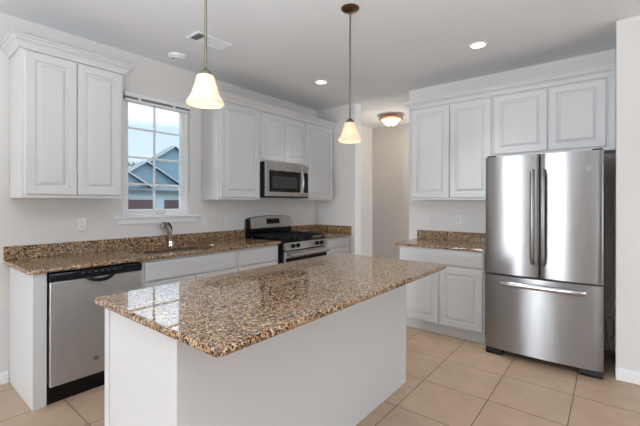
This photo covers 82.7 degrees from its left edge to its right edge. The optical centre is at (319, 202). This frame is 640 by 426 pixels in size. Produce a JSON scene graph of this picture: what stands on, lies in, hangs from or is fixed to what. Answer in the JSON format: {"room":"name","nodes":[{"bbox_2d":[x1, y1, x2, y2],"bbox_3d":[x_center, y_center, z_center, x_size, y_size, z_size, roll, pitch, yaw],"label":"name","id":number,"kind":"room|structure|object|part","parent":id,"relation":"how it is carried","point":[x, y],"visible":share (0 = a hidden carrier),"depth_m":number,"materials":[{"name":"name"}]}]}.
{"room":"kitchen","nodes":[
{"label":"kitchen","id":0,"kind":"room"},
{"bbox_2d":[0,12,316,371],"bbox_3d":[-2.695,-0.031,2.393,0.150,2.750,8.390,0,0,39],"label":"wall","id":1,"kind":"structure","parent":0,"point":[23,221],"depth_m":3.25,"materials":[{"name":"paint"}]},
{"bbox_2d":[0,370,8,384],"bbox_3d":[-3.734,1.298,0.974,0.013,0.088,4.480,0,0,39],"label":"baseboard","id":2,"kind":"structure","parent":1,"relation":"attached to","point":[4,376],"depth_m":2.70,"materials":[{"name":"white wood"}]},
{"bbox_2d":[0,30,134,198],"bbox_3d":[-1.966,-0.596,2.874,0.377,1.127,0.808,0,0,39],"label":"upper cabinet","id":3,"kind":"object","parent":1,"relation":"attached to","point":[66,102],"visible":1,"depth_m":2.72,"materials":[{"name":"white wood"}]},
{"bbox_3d":[-1.966,-0.563,2.666,0.019,1.008,0.316,0,0,39],"label":"door","id":4,"kind":"part","parent":3,"relation":"part of","materials":[{"name":"white wood"}]},
{"bbox_3d":[-1.965,-1.118,2.874,0.377,0.083,0.808,0,0,39],"label":"crown molding","id":5,"kind":"part","parent":3,"relation":"part of","materials":[{"name":"white wood"}]},
{"bbox_3d":[-1.763,-0.562,2.919,0.019,1.008,0.320,0,0,39],"label":"door","id":6,"kind":"part","parent":3,"relation":"part of","materials":[{"name":"white wood"}]},
{"bbox_2d":[77,217,86,231],"bbox_3d":[-2.028,0.188,3.097,0.008,0.118,0.072,0,0,39],"label":"wall outlet","id":7,"kind":"object","parent":1,"relation":"attached to","point":[81,222],"visible":1,"depth_m":3.09,"materials":[{"name":"white plastic"}]},
{"bbox_2d":[3,230,244,260],"bbox_3d":[-1.636,0.381,3.573,0.020,0.102,2.258,0,0,39],"label":"backsplash","id":8,"kind":"structure","parent":1,"relation":"attached to","point":[64,248],"depth_m":3.23,"materials":[{"name":"stone"}]},
{"bbox_2d":[123,100,187,215],"bbox_3d":[-1.666,-0.454,3.677,0.085,1.170,0.684,0,0,39],"label":"window","id":9,"kind":"structure","parent":1,"relation":"in","point":[183,117],"depth_m":3.67,"materials":[{"name":"white plastic"}]},
{"bbox_2d":[123,91,189,113],"bbox_3d":[-1.615,-0.995,3.637,0.052,0.081,0.672,0,0,39],"label":"window blind","id":10,"kind":"object","parent":9,"relation":"attached to","point":[127,96],"visible":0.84,"depth_m":3.59,"materials":[{"name":"white plastic"}]},
{"bbox_2d":[115,214,198,224],"bbox_3d":[-1.604,0.167,3.639,0.080,0.077,0.850,0,0,39],"label":"window sill","id":11,"kind":"structure","parent":1,"relation":"attached to","point":[122,220],"depth_m":3.59,"materials":[{"name":"white wood"}]},
{"bbox_2d":[201,216,206,226],"bbox_3d":[-1.282,0.208,4.026,0.008,0.118,0.072,0,0,39],"label":"light switch","id":12,"kind":"object","parent":1,"relation":"attached to","point":[203,218],"visible":1,"depth_m":4.02,"materials":[{"name":"white plastic"}]},
{"bbox_2d":[223,215,228,224],"bbox_3d":[-1.097,0.205,4.255,0.008,0.118,0.072,0,0,39],"label":"wall outlet","id":13,"kind":"object","parent":1,"relation":"attached to","point":[225,217],"visible":1,"depth_m":4.25,"materials":[{"name":"white plastic"}]},
{"bbox_2d":[201,89,263,199],"bbox_3d":[-0.997,-0.595,4.080,0.377,1.127,0.646,0,0,39],"label":"upper cabinet","id":14,"kind":"object","parent":1,"relation":"attached to","point":[230,134],"visible":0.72,"depth_m":3.95,"materials":[{"name":"white wood"}]},
{"bbox_3d":[-0.875,-0.561,4.024,0.019,1.008,0.532,0,0,39],"label":"door","id":15,"kind":"part","parent":14,"relation":"part of","materials":[{"name":"white wood"}]},
{"bbox_3d":[-0.996,-1.117,4.080,0.377,0.083,0.646,0,0,39],"label":"crown molding","id":16,"kind":"part","parent":14,"relation":"part of","materials":[{"name":"white wood"}]},
{"bbox_2d":[260,103,307,165],"bbox_3d":[-0.547,-0.821,4.639,0.377,0.673,0.787,0,0,39],"label":"upper cabinet","id":17,"kind":"object","parent":1,"relation":"attached to","point":[282,130],"visible":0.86,"depth_m":4.51,"materials":[{"name":"white wood"}]},
{"bbox_3d":[-0.563,-0.783,4.411,0.019,0.562,0.368,0,0,39],"label":"door","id":18,"kind":"part","parent":17,"relation":"part of","materials":[{"name":"white wood"}]},
{"bbox_2d":[260,161,307,197],"bbox_3d":[-0.523,-0.269,4.609,0.439,0.423,0.762,0,0,39],"label":"microwave","id":19,"kind":"object","parent":17,"relation":"attached to","point":[277,180],"visible":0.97,"depth_m":4.42,"materials":[{"name":"silver metal"}]},
{"bbox_3d":[-0.223,-0.256,4.675,0.055,0.300,0.021,0,0,39],"label":"handle","id":20,"kind":"part","parent":19,"relation":"part of","materials":[{"name":"silver metal"}]},
{"bbox_3d":[-0.195,-0.276,4.765,0.029,0.403,0.104,0,0,39],"label":"control panel","id":21,"kind":"part","parent":19,"relation":"part of","materials":[{"name":"metal"}]},
{"bbox_3d":[-0.424,-1.115,4.541,0.064,0.083,0.787,0,0,39],"label":"crown molding","id":22,"kind":"part","parent":17,"relation":"part of","materials":[{"name":"white wood"}]},
{"bbox_3d":[-0.328,-0.783,4.704,0.019,0.562,0.371,0,0,39],"label":"door","id":23,"kind":"part","parent":17,"relation":"part of","materials":[{"name":"white wood"}]},
{"bbox_2d":[291,224,316,231],"bbox_3d":[-0.246,0.383,5.302,0.020,0.102,0.642,0,0,39],"label":"backsplash","id":24,"kind":"structure","parent":1,"relation":"attached to","point":[301,228],"depth_m":5.31,"materials":[{"name":"stone"}]},
{"bbox_2d":[288,115,336,200],"bbox_3d":[-0.102,-0.593,5.192,0.377,1.127,0.633,0,0,39],"label":"upper cabinet","id":25,"kind":"object","parent":1,"relation":"attached to","point":[318,159],"visible":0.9,"depth_m":5.09,"materials":[{"name":"white wood"}]},
{"bbox_3d":[-0.007,-0.559,5.103,0.019,1.008,0.569,0,0,39],"label":"door","id":26,"kind":"part","parent":25,"relation":"part of","materials":[{"name":"white wood"}]},
{"bbox_3d":[0.021,-1.115,5.094,0.064,0.083,0.633,0,0,39],"label":"crown molding","id":27,"kind":"part","parent":25,"relation":"part of","materials":[{"name":"white wood"}]},
{"bbox_2d":[0,0,639,127],"bbox_3d":[-0.586,-1.452,-1.411,13.400,0.100,15.100,0,0,39],"label":"ceiling","id":28,"kind":"structure","parent":0,"point":[279,48],"depth_m":3.07,"materials":[{"name":"paint"}]},
{"bbox_2d":[168,52,185,60],"bbox_3d":[-1.365,-1.387,3.475,0.164,0.033,0.164,0,0,39],"label":"smoke detector","id":29,"kind":"object","parent":28,"relation":"attached to","point":[176,56],"visible":1,"depth_m":3.44,"materials":[{"name":"plastic"}]},
{"bbox_2d":[186,0,223,108],"bbox_3d":[-0.531,-0.928,1.691,0.170,0.948,0.170,0,0,39],"label":"pendant lamp","id":30,"kind":"object","parent":28,"relation":"hanging from","point":[204,94],"visible":1,"depth_m":1.66,"materials":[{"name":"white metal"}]},
{"bbox_3d":[-0.532,-0.522,1.691,0.170,0.136,0.170,0,0,39],"label":"lamp shade","id":31,"kind":"part","parent":30,"relation":"part of","materials":[{"name":"white glass"}]},
{"bbox_3d":[-0.531,-0.991,1.691,0.011,0.767,0.011,0,0,-36],"label":"rod","id":32,"kind":"part","parent":30,"relation":"part of","materials":[{"name":"silver metal"}]},
{"bbox_2d":[186,31,231,50],"bbox_3d":[-0.959,-1.399,3.162,0.180,0.008,0.340,0,0,39],"label":"ceiling vent","id":33,"kind":"object","parent":28,"relation":"in","point":[212,42],"visible":0.98,"depth_m":3.15,"materials":[{"name":"metal"}]},
{"bbox_2d":[314,80,327,84],"bbox_3d":[0.012,-1.397,4.229,0.172,0.008,0.172,0,0,39],"label":"recessed light","id":34,"kind":"object","parent":28,"relation":"in","point":[318,82],"visible":1,"depth_m":4.24,"materials":[{"name":"white"}]},
{"bbox_2d":[338,3,361,142],"bbox_3d":[0.217,-0.919,2.622,0.170,0.962,0.170,0,0,39],"label":"pendant lamp","id":35,"kind":"object","parent":28,"relation":"hanging from","point":[349,134],"visible":1,"depth_m":2.60,"materials":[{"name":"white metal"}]},
{"bbox_3d":[0.216,-0.507,2.622,0.170,0.136,0.170,0,0,39],"label":"lamp shade","id":36,"kind":"part","parent":35,"relation":"part of","materials":[{"name":"white glass"}]},
{"bbox_3d":[0.217,-0.982,2.622,0.011,0.781,0.011,0,0,24],"label":"rod","id":37,"kind":"part","parent":35,"relation":"part of","materials":[{"name":"silver metal"}]},
{"bbox_2d":[379,114,402,127],"bbox_3d":[1.137,-1.291,5.826,0.388,0.214,0.388,0,0,39],"label":"ceiling lamp","id":38,"kind":"object","parent":28,"relation":"attached to","point":[390,120],"visible":1,"depth_m":5.73,"materials":[{"name":"white glass"}]},
{"bbox_3d":[1.137,-1.278,5.826,0.328,0.092,0.328,0,0,39],"label":"lamp shade","id":39,"kind":"part","parent":38,"relation":"part of","materials":[{"name":"white glass"}]},
{"bbox_2d":[468,41,488,49],"bbox_3d":[1.403,-1.394,3.229,0.172,0.008,0.172,0,0,39],"label":"recessed light","id":40,"kind":"object","parent":28,"relation":"in","point":[478,44],"visible":1,"depth_m":3.23,"materials":[{"name":"white"}]},
{"bbox_2d":[0,326,639,425],"bbox_3d":[-0.591,1.398,-1.411,13.400,0.100,15.100,0,0,39],"label":"floor","id":41,"kind":"structure","parent":0,"point":[451,381],"depth_m":2.51,"materials":[{"name":"beige tile"}]},
{"bbox_2d":[9,267,46,410],"bbox_3d":[-2.066,0.903,2.563,0.614,0.883,0.075,0,0,39],"label":"end panel","id":42,"kind":"object","parent":41,"relation":"on","point":[27,293],"visible":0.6,"depth_m":2.41,"materials":[{"name":"white wood"}]},
{"bbox_2d":[47,262,141,404],"bbox_3d":[-1.815,0.908,2.804,0.670,0.874,0.600,0,0,39],"label":"dishwasher","id":43,"kind":"object","parent":41,"relation":"on","point":[75,323],"visible":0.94,"depth_m":2.52,"materials":[{"name":"silver metal"}]},
{"bbox_3d":[-1.640,1.287,2.663,0.040,0.118,0.600,0,0,39],"label":"kick plate","id":44,"kind":"part","parent":43,"relation":"part of","materials":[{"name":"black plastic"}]},
{"bbox_3d":[-1.607,0.500,2.638,0.060,0.056,0.600,0,0,39],"label":"control panel","id":45,"kind":"part","parent":43,"relation":"part of","materials":[{"name":"black glass"}]},
{"bbox_3d":[-1.570,0.537,2.612,0.049,0.050,0.190,0,0,39],"label":"handle","id":46,"kind":"part","parent":43,"relation":"part of","materials":[{"name":"black plastic"}]},
{"bbox_2d":[139,250,235,288],"bbox_3d":[-1.357,0.905,3.439,0.620,0.883,0.944,0,0,39],"label":"base cabinet","id":47,"kind":"object","parent":41,"relation":"on","point":[157,272],"visible":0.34,"depth_m":3.18,"materials":[{"name":"white wood"}]},
{"bbox_2d":[3,230,280,274],"bbox_3d":[-1.392,0.396,3.377,0.646,0.132,2.258,0,0,39],"label":"countertop","id":48,"kind":"structure","parent":47,"relation":"on","point":[50,257],"depth_m":3.06,"materials":[{"name":"stone"}]},
{"bbox_2d":[159,222,173,245],"bbox_3d":[-1.514,0.310,3.593,0.060,0.244,0.156,0,0,31],"label":"kitchen faucet","id":49,"kind":"object","parent":48,"relation":"on","point":[166,225],"visible":1,"depth_m":3.60,"materials":[{"name":"silver metal"}]},
{"bbox_2d":[142,247,205,254],"bbox_3d":[-1.345,0.566,3.405,0.462,0.206,0.732,0,0,39],"label":"sink","id":50,"kind":"object","parent":48,"relation":"in","point":[189,248],"visible":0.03,"depth_m":3.52,"materials":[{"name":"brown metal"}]},
{"bbox_3d":[-1.262,0.937,3.078,0.019,0.569,0.441,0,0,39],"label":"door","id":51,"kind":"part","parent":47,"relation":"part of","materials":[{"name":"white wood"}]},
{"bbox_3d":[-0.977,0.938,3.433,0.019,0.569,0.442,0,0,39],"label":"door","id":52,"kind":"part","parent":47,"relation":"part of","materials":[{"name":"white wood"}]},
{"bbox_2d":[105,285,405,425],"bbox_3d":[-0.172,0.907,2.203,0.615,0.884,1.854,0,0,39],"label":"kitchen island","id":53,"kind":"object","parent":41,"relation":"on","point":[334,369],"visible":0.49,"depth_m":1.66,"materials":[{"name":"white wood"}]},
{"bbox_2d":[94,253,446,356],"bbox_3d":[-0.069,0.450,2.115,0.946,0.030,1.923,0,0,39],"label":"island countertop","id":54,"kind":"structure","parent":53,"relation":"on","point":[221,315],"depth_m":1.65,"materials":[{"name":"stone"}]},
{"bbox_2d":[236,244,277,271],"bbox_3d":[-0.880,0.906,4.034,0.620,0.883,0.580,0,0,39],"label":"base cabinet","id":55,"kind":"object","parent":41,"relation":"on","point":[255,257],"visible":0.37,"depth_m":3.81,"materials":[{"name":"white wood"}]},
{"bbox_3d":[-0.645,0.938,3.845,0.019,0.569,0.544,0,0,39],"label":"door","id":56,"kind":"part","parent":55,"relation":"part of","materials":[{"name":"white wood"}]},
{"bbox_2d":[246,215,329,263],"bbox_3d":[-0.385,0.758,4.510,0.742,1.180,0.758,0,0,39],"label":"gas range","id":57,"kind":"object","parent":41,"relation":"on","point":[294,246],"visible":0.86,"depth_m":4.44,"materials":[{"name":"silver metal"}]},
{"bbox_3d":[-0.616,0.246,4.706,0.022,0.148,0.728,0,0,39],"label":"panel","id":58,"kind":"part","parent":57,"relation":"part of","materials":[{"name":"metal"}]},
{"bbox_2d":[251,236,325,242],"bbox_3d":[-0.395,0.443,4.518,0.605,0.021,0.758,0,0,39],"label":"cooktop","id":59,"kind":"object","parent":57,"relation":"in","point":[303,239],"depth_m":4.36,"materials":[{"name":"black metal"}]},
{"bbox_3d":[-0.165,0.844,4.341,0.043,0.580,0.742,0,0,39],"label":"oven door","id":60,"kind":"part","parent":57,"relation":"part of","materials":[{"name":"metal"}]},
{"bbox_3d":[-0.124,0.591,4.300,0.073,0.034,0.698,0,0,39],"label":"handle","id":61,"kind":"part","parent":57,"relation":"part of","materials":[{"name":"silver metal"}]},
{"bbox_2d":[324,236,348,254],"bbox_3d":[-0.011,0.907,5.115,0.620,0.883,0.638,0,0,39],"label":"base cabinet","id":62,"kind":"object","parent":41,"relation":"on","point":[336,244],"visible":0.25,"depth_m":4.95,"materials":[{"name":"white wood"}]},
{"bbox_2d":[291,224,351,237],"bbox_3d":[-0.002,0.399,5.106,0.646,0.132,0.642,0,0,39],"label":"countertop","id":63,"kind":"structure","parent":62,"relation":"on","point":[329,231],"depth_m":5.27,"materials":[{"name":"stone"}]},
{"bbox_3d":[0.222,0.548,4.923,0.019,0.114,0.590,0,0,39],"label":"drawer","id":64,"kind":"part","parent":62,"relation":"part of","materials":[{"name":"white wood"}]},
{"bbox_3d":[0.221,0.928,4.923,0.019,0.593,0.590,0,0,39],"label":"door","id":65,"kind":"part","parent":62,"relation":"part of","materials":[{"name":"white wood"}]},
{"bbox_2d":[399,245,486,343],"bbox_3d":[1.393,0.910,3.935,0.882,0.883,0.616,0,0,39],"label":"base cabinet","id":66,"kind":"object","parent":41,"relation":"on","point":[450,301],"visible":0.62,"depth_m":3.63,"materials":[{"name":"white wood"}]},
{"bbox_3d":[1.035,0.942,3.840,0.424,0.582,0.019,0,0,39],"label":"door","id":67,"kind":"part","parent":66,"relation":"part of","materials":[{"name":"white wood"}]},
{"bbox_2d":[394,230,485,251],"bbox_3d":[1.374,0.402,3.942,0.945,0.132,0.633,0,0,39],"label":"countertop","id":68,"kind":"structure","parent":66,"relation":"on","point":[464,241],"depth_m":4.02,"materials":[{"name":"stone"}]},
{"bbox_3d":[1.206,0.554,3.703,0.868,0.150,0.019,0,0,39],"label":"drawer","id":69,"kind":"part","parent":66,"relation":"part of","materials":[{"name":"white wood"}]},
{"bbox_3d":[1.375,0.943,3.567,0.416,0.582,0.019,0,0,39],"label":"door","id":70,"kind":"part","parent":66,"relation":"part of","materials":[{"name":"white wood"}]},
{"bbox_2d":[485,148,604,379],"bbox_3d":[2.019,0.467,3.266,0.843,1.772,0.792,0,0,39],"label":"refrigerator","id":71,"kind":"object","parent":41,"relation":"on","point":[544,295],"visible":1,"depth_m":2.96,"materials":[{"name":"grey metal"}]},
{"bbox_3d":[1.675,0.111,3.176,0.418,1.028,0.093,0,0,39],"label":"door","id":72,"kind":"part","parent":71,"relation":"part of","materials":[{"name":"metal"}]},
{"bbox_3d":[1.760,0.121,3.015,0.033,0.802,0.075,0,0,39],"label":"handle","id":73,"kind":"part","parent":71,"relation":"part of","materials":[{"name":"silver metal"}]},
{"bbox_3d":[1.798,0.701,2.986,0.629,0.043,0.078,0,0,39],"label":"handle","id":74,"kind":"part","parent":71,"relation":"part of","materials":[{"name":"silver metal"}]},
{"bbox_3d":[1.818,0.121,2.968,0.033,0.802,0.075,0,0,39],"label":"handle","id":75,"kind":"part","parent":71,"relation":"part of","materials":[{"name":"silver metal"}]},
{"bbox_3d":[1.836,0.966,3.040,0.843,0.650,0.102,0,0,39],"label":"freezer drawer","id":76,"kind":"part","parent":71,"relation":"part of","materials":[{"name":"metal"}]},
{"bbox_3d":[2.006,0.112,2.910,0.418,1.028,0.093,0,0,39],"label":"door","id":77,"kind":"part","parent":71,"relation":"part of","materials":[{"name":"metal"}]},
{"bbox_2d":[317,103,360,254],"bbox_3d":[0.269,-0.025,5.403,0.700,2.750,0.155,0,0,39],"label":"wall","id":78,"kind":"structure","parent":0,"point":[345,207],"depth_m":5.24,"materials":[{"name":"paint"}]},
{"bbox_2d":[361,123,408,258],"bbox_3d":[4.646,-0.017,3.027,10.800,2.750,1.625,0,0,39],"label":"wall","id":79,"kind":"structure","parent":0,"point":[384,150],"depth_m":6.66,"materials":[{"name":"paint"}]},
{"bbox_2d":[409,49,614,350],"bbox_3d":[1.935,-0.022,3.977,2.007,2.750,0.120,0,0,39],"label":"wall","id":80,"kind":"structure","parent":0,"point":[443,212],"depth_m":3.93,"materials":[{"name":"paint"}]},
{"bbox_2d":[403,87,492,199],"bbox_3d":[1.445,-0.590,4.056,0.948,1.127,0.366,0,0,39],"label":"upper cabinet","id":81,"kind":"object","parent":80,"relation":"attached to","point":[452,134],"visible":0.86,"depth_m":3.91,"materials":[{"name":"white wood"}]},
{"bbox_3d":[1.232,-0.554,4.068,0.428,1.004,0.019,0,0,39],"label":"door","id":82,"kind":"part","parent":81,"relation":"part of","materials":[{"name":"white wood"}]},
{"bbox_3d":[1.446,-1.112,4.056,0.948,0.083,0.366,0,0,39],"label":"crown molding","id":83,"kind":"part","parent":81,"relation":"part of","materials":[{"name":"white wood"}]},
{"bbox_3d":[1.565,-0.554,3.800,0.412,1.004,0.019,0,0,39],"label":"door","id":84,"kind":"part","parent":81,"relation":"part of","materials":[{"name":"white wood"}]},
{"bbox_2d":[417,230,485,242],"bbox_3d":[1.566,0.387,4.180,0.945,0.102,0.021,0,0,39],"label":"backsplash","id":85,"kind":"structure","parent":80,"relation":"attached to","point":[426,234],"depth_m":4.20,"materials":[{"name":"stone"}]},
{"bbox_2d":[455,215,461,224],"bbox_3d":[1.588,0.200,4.172,0.072,0.118,0.009,0,0,39],"label":"wall outlet","id":86,"kind":"object","parent":80,"relation":"attached to","point":[458,218],"visible":1,"depth_m":4.17,"materials":[{"name":"white plastic"}]},
{"bbox_2d":[491,64,615,156],"bbox_3d":[2.190,-0.799,3.458,0.960,0.705,0.366,0,0,39],"label":"upper cabinet","id":87,"kind":"object","parent":80,"relation":"attached to","point":[575,110],"visible":0.92,"depth_m":3.32,"materials":[{"name":"white wood"}]},
{"bbox_3d":[1.927,-0.768,3.510,0.458,0.574,0.019,0,0,39],"label":"door","id":88,"kind":"part","parent":87,"relation":"part of","materials":[{"name":"white wood"}]},
{"bbox_3d":[2.096,-1.110,3.340,0.960,0.083,0.064,0,0,39],"label":"crown molding","id":89,"kind":"part","parent":87,"relation":"part of","materials":[{"name":"white wood"}]},
{"bbox_3d":[2.277,-0.767,3.228,0.414,0.574,0.019,0,0,39],"label":"door","id":90,"kind":"part","parent":87,"relation":"part of","materials":[{"name":"white wood"}]},
{"bbox_2d":[615,15,639,372],"bbox_3d":[5.225,-0.015,0.917,6.953,2.750,0.768,0,0,39],"label":"wall","id":91,"kind":"structure","parent":0,"point":[627,116],"depth_m":2.75,"materials":[{"name":"paint"}]},
{"bbox_2d":[606,317,614,351],"bbox_3d":[2.635,1.196,3.302,0.064,0.319,0.008,0,0,39],"label":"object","id":92,"kind":"object","parent":91,"relation":"attached to","point":[608,317],"visible":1,"depth_m":3.31,"materials":[{"name":"grey plastic"}]},
{"bbox_2d":[616,367,639,384],"bbox_3d":[4.970,1.315,0.619,6.933,0.088,0.013,0,0,39],"label":"baseboard","id":93,"kind":"structure","parent":91,"relation":"attached to","point":[625,375],"depth_m":2.74,"materials":[{"name":"white wood"}]},
{"label":"outside","id":94,"kind":"structure","parent":0,"visible":0},
{"bbox_3d":[-21.160,1.757,43.474,79.600,0.200,80.000,0,0,39],"label":"ground","id":95,"kind":"structure","parent":94,"visible":0},
{"bbox_2d":[128,146,178,208],"bbox_3d":[-14.332,-1.785,29.652,4.950,6.910,15.600,0,0,39],"label":"house","id":96,"kind":"structure","parent":95,"relation":"on","point":[139,196],"depth_m":29.22,"materials":[{"name":"blue"}]},
{"bbox_3d":[-13.585,0.732,27.284,0.110,1.880,2.450,0,0,39],"label":"garage door","id":97,"kind":"part","parent":96,"relation":"part of","materials":[{"name":"purple"}]},
{"bbox_3d":[-11.549,0.736,29.817,0.110,1.880,2.450,0,0,39],"label":"garage door","id":98,"kind":"part","parent":96,"relation":"part of","materials":[{"name":"purple"}]}
]}

